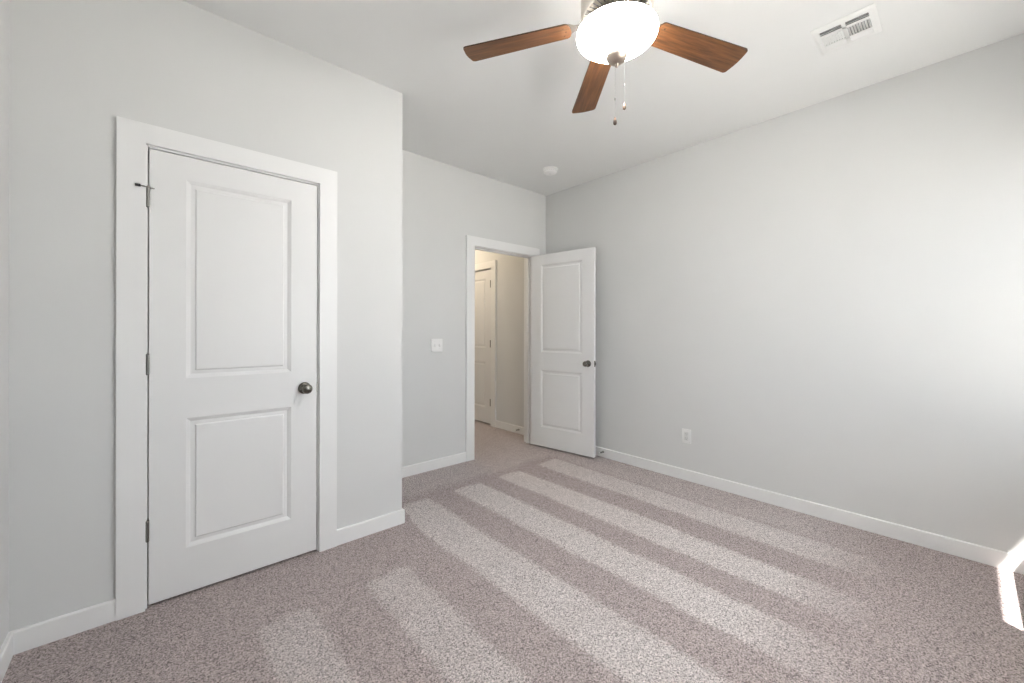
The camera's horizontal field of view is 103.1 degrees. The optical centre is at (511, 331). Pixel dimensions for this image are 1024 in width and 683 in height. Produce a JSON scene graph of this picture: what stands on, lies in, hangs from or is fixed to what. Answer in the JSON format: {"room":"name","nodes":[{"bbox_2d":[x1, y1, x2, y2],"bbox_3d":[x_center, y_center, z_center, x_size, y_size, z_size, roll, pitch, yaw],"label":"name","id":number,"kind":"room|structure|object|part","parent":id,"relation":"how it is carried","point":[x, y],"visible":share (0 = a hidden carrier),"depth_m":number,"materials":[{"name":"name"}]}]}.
{"room":"empty bedroom","nodes":[
{"label":"empty bedroom","id":0,"kind":"room"},
{"bbox_2d":[0,0,8,648],"bbox_3d":[-1.233,-0.150,0.696,0.114,2.764,3.680,0,0,-42],"label":"wall","id":1,"kind":"structure","parent":0,"point":[4,4],"depth_m":1.50,"materials":[{"name":"paint"}]},
{"bbox_2d":[0,632,12,682],"bbox_3d":[-0.937,1.188,0.458,0.014,0.088,2.927,0,0,-42],"label":"baseboard","id":2,"kind":"structure","parent":1,"relation":"attached to","point":[6,651],"depth_m":1.48,"materials":[{"name":"paint"}]},
{"bbox_2d":[8,0,402,631],"bbox_3d":[-1.348,-0.150,2.125,1.613,2.764,0.114,0,0,-42],"label":"wall","id":3,"kind":"structure","parent":0,"point":[76,66],"depth_m":1.73,"materials":[{"name":"paint"}]},
{"bbox_2d":[10,598,115,654],"bbox_3d":[-1.800,1.187,1.639,0.294,0.088,0.014,0,0,-42],"label":"baseboard","id":4,"kind":"structure","parent":3,"relation":"attached to","point":[38,634],"depth_m":1.63,"materials":[{"name":"paint"}]},
{"bbox_2d":[135,149,316,604],"bbox_3d":[-1.359,0.203,2.016,0.750,2.032,0.104,0,0,-42],"label":"door","id":5,"kind":"structure","parent":3,"relation":"in","point":[231,360],"depth_m":2.00,"materials":[{"name":"paint"}]},
{"bbox_3d":[-1.108,0.311,2.198,0.054,0.054,0.044,0,0,-42],"label":"knob","id":6,"kind":"part","parent":5,"relation":"part of","materials":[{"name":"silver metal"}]},
{"bbox_2d":[116,116,336,620],"bbox_3d":[-1.386,0.159,2.079,0.908,2.146,0.133,0,0,-42],"label":"door frame","id":7,"kind":"structure","parent":3,"relation":"attached to","point":[133,136],"depth_m":1.78,"materials":[{"name":"paint"}]},
{"bbox_2d":[337,509,404,545],"bbox_3d":[-0.854,1.188,2.480,0.428,0.088,0.014,0,0,-42],"label":"baseboard","id":8,"kind":"structure","parent":3,"relation":"attached to","point":[349,533],"depth_m":2.46,"materials":[{"name":"paint"}]},
{"bbox_2d":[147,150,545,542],"bbox_3d":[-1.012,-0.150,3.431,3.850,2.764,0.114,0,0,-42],"label":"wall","id":9,"kind":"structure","parent":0,"point":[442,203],"depth_m":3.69,"materials":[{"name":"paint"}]},
{"bbox_2d":[402,452,465,477],"bbox_3d":[-0.822,1.188,3.517,1.026,0.088,0.014,0,0,-42],"label":"baseboard","id":10,"kind":"structure","parent":9,"relation":"attached to","point":[422,467],"depth_m":3.62,"materials":[{"name":"paint"}]},
{"bbox_2d":[431,339,442,351],"bbox_3d":[-0.670,0.125,3.646,0.117,0.117,0.020,0,0,-42],"label":"light switch","id":11,"kind":"object","parent":9,"relation":"attached to","point":[436,344],"visible":1,"depth_m":3.65,"materials":[{"name":"white plastic"}]},
{"bbox_2d":[465,235,539,461],"bbox_3d":[-0.113,0.161,4.231,0.980,2.146,0.152,0,0,-42],"label":"door frame","id":12,"kind":"structure","parent":9,"relation":"attached to","point":[471,241],"depth_m":3.91,"materials":[{"name":"paint"}]},
{"bbox_2d":[531,247,595,457],"bbox_3d":[0.508,0.202,4.167,0.778,2.025,0.174,0,0,40],"label":"door","id":13,"kind":"structure","parent":9,"relation":"in","point":[563,284],"depth_m":4.13,"materials":[{"name":"paint"}]},
{"bbox_2d":[2,420,1023,682],"bbox_3d":[-0.918,1.292,3.236,3.964,0.120,7.374,0,0,-42],"label":"floor","id":14,"kind":"structure","parent":0,"point":[519,561],"depth_m":1.85,"materials":[{"name":"carpet"}]},
{"bbox_2d":[182,0,1023,195],"bbox_3d":[-0.913,-1.601,3.236,3.964,0.140,7.374,0,0,-42],"label":"ceiling","id":15,"kind":"structure","parent":0,"point":[506,118],"depth_m":2.34,"materials":[{"name":"paint"}]},
{"bbox_2d":[543,166,557,175],"bbox_3d":[0.360,-1.506,3.834,0.138,0.047,0.138,0,0,-42],"label":"smoke detector","id":16,"kind":"object","parent":15,"relation":"attached to","point":[549,170],"visible":1,"depth_m":3.79,"materials":[{"name":"white plastic"}]},
{"bbox_3d":[0.360,-1.523,3.834,0.138,0.012,0.138,0,0,-42],"label":"mounting plate","id":17,"kind":"part","parent":16,"relation":"part of","materials":[{"name":"white plastic"}]},
{"bbox_2d":[463,0,747,124],"bbox_3d":[0.456,-1.196,1.666,1.302,0.666,1.267,0,0,-42],"label":"ceiling fan","id":18,"kind":"object","parent":15,"relation":"hanging from","point":[610,33],"visible":1,"depth_m":1.76,"materials":[{"name":"brown wood"}]},
{"bbox_3d":[0.023,-1.290,1.820,0.484,0.006,0.139,-2,10,16],"label":"fan blade","id":19,"kind":"part","parent":18,"relation":"part of","materials":[{"name":"brown wood"}]},
{"bbox_3d":[0.422,-1.289,2.133,0.139,0.006,0.484,-11,-2,-2],"label":"fan blade","id":20,"kind":"part","parent":18,"relation":"part of","materials":[{"name":"brown wood"}]},
{"bbox_3d":[0.438,-1.201,1.701,0.331,0.097,0.331,0,0,-42],"label":"lamp shade","id":21,"kind":"part","parent":18,"relation":"part of","materials":[{"name":"white glass"}]},
{"bbox_3d":[0.843,-1.288,1.849,0.484,0.006,0.139,2,-12,-20],"label":"fan blade","id":22,"kind":"part","parent":18,"relation":"part of","materials":[{"name":"brown wood"}]},
{"bbox_2d":[810,3,881,54],"bbox_3d":[1.698,-1.521,2.068,0.260,0.012,0.248,0,0,-42],"label":"ceiling vent","id":23,"kind":"object","parent":15,"relation":"in","point":[862,23],"visible":1,"depth_m":2.05,"materials":[{"name":"metal"}]},
{"bbox_2d":[475,33,1023,556],"bbox_3d":[0.508,-0.147,4.533,0.114,2.764,7.100,0,0,-42],"label":"wall","id":24,"kind":"structure","parent":0,"point":[828,295],"depth_m":2.65,"materials":[{"name":"paint"}]},
{"bbox_2d":[475,269,490,423],"bbox_3d":[-0.515,0.198,5.578,0.104,2.030,0.711,0,0,-42],"label":"door","id":25,"kind":"structure","parent":24,"relation":"in","point":[482,278],"depth_m":5.46,"materials":[{"name":"paint"}]},
{"bbox_2d":[475,260,496,426],"bbox_3d":[-0.470,0.158,5.618,0.133,2.151,0.917,0,0,-42],"label":"door frame","id":26,"kind":"structure","parent":24,"relation":"attached to","point":[492,265],"depth_m":5.26,"materials":[{"name":"paint"}]},
{"bbox_2d":[495,420,523,434],"bbox_3d":[0.044,1.190,4.956,0.014,0.088,0.758,0,0,-42],"label":"baseboard","id":27,"kind":"structure","parent":24,"relation":"attached to","point":[502,425],"depth_m":5.03,"materials":[{"name":"paint"}]},
{"bbox_2d":[682,428,690,443],"bbox_3d":[1.449,0.871,3.380,0.009,0.119,0.076,0,0,-42],"label":"wall outlet","id":28,"kind":"object","parent":24,"relation":"attached to","point":[686,433],"visible":1,"depth_m":3.38,"materials":[{"name":"white plastic"}]},
{"bbox_2d":[684,432,687,440],"bbox_3d":[1.447,0.871,3.378,0.003,0.072,0.037,0,0,-42],"label":"receptacle","id":29,"kind":"object","parent":28,"relation":"attached to","point":[685,433],"depth_m":3.38,"materials":[{"name":"grey plastic"}]},
{"bbox_2d":[595,446,1023,574],"bbox_3d":[1.595,1.193,3.212,0.014,0.088,3.680,0,0,-42],"label":"baseboard","id":30,"kind":"structure","parent":24,"relation":"attached to","point":[974,552],"depth_m":2.61,"materials":[{"name":"paint"}]}
]}

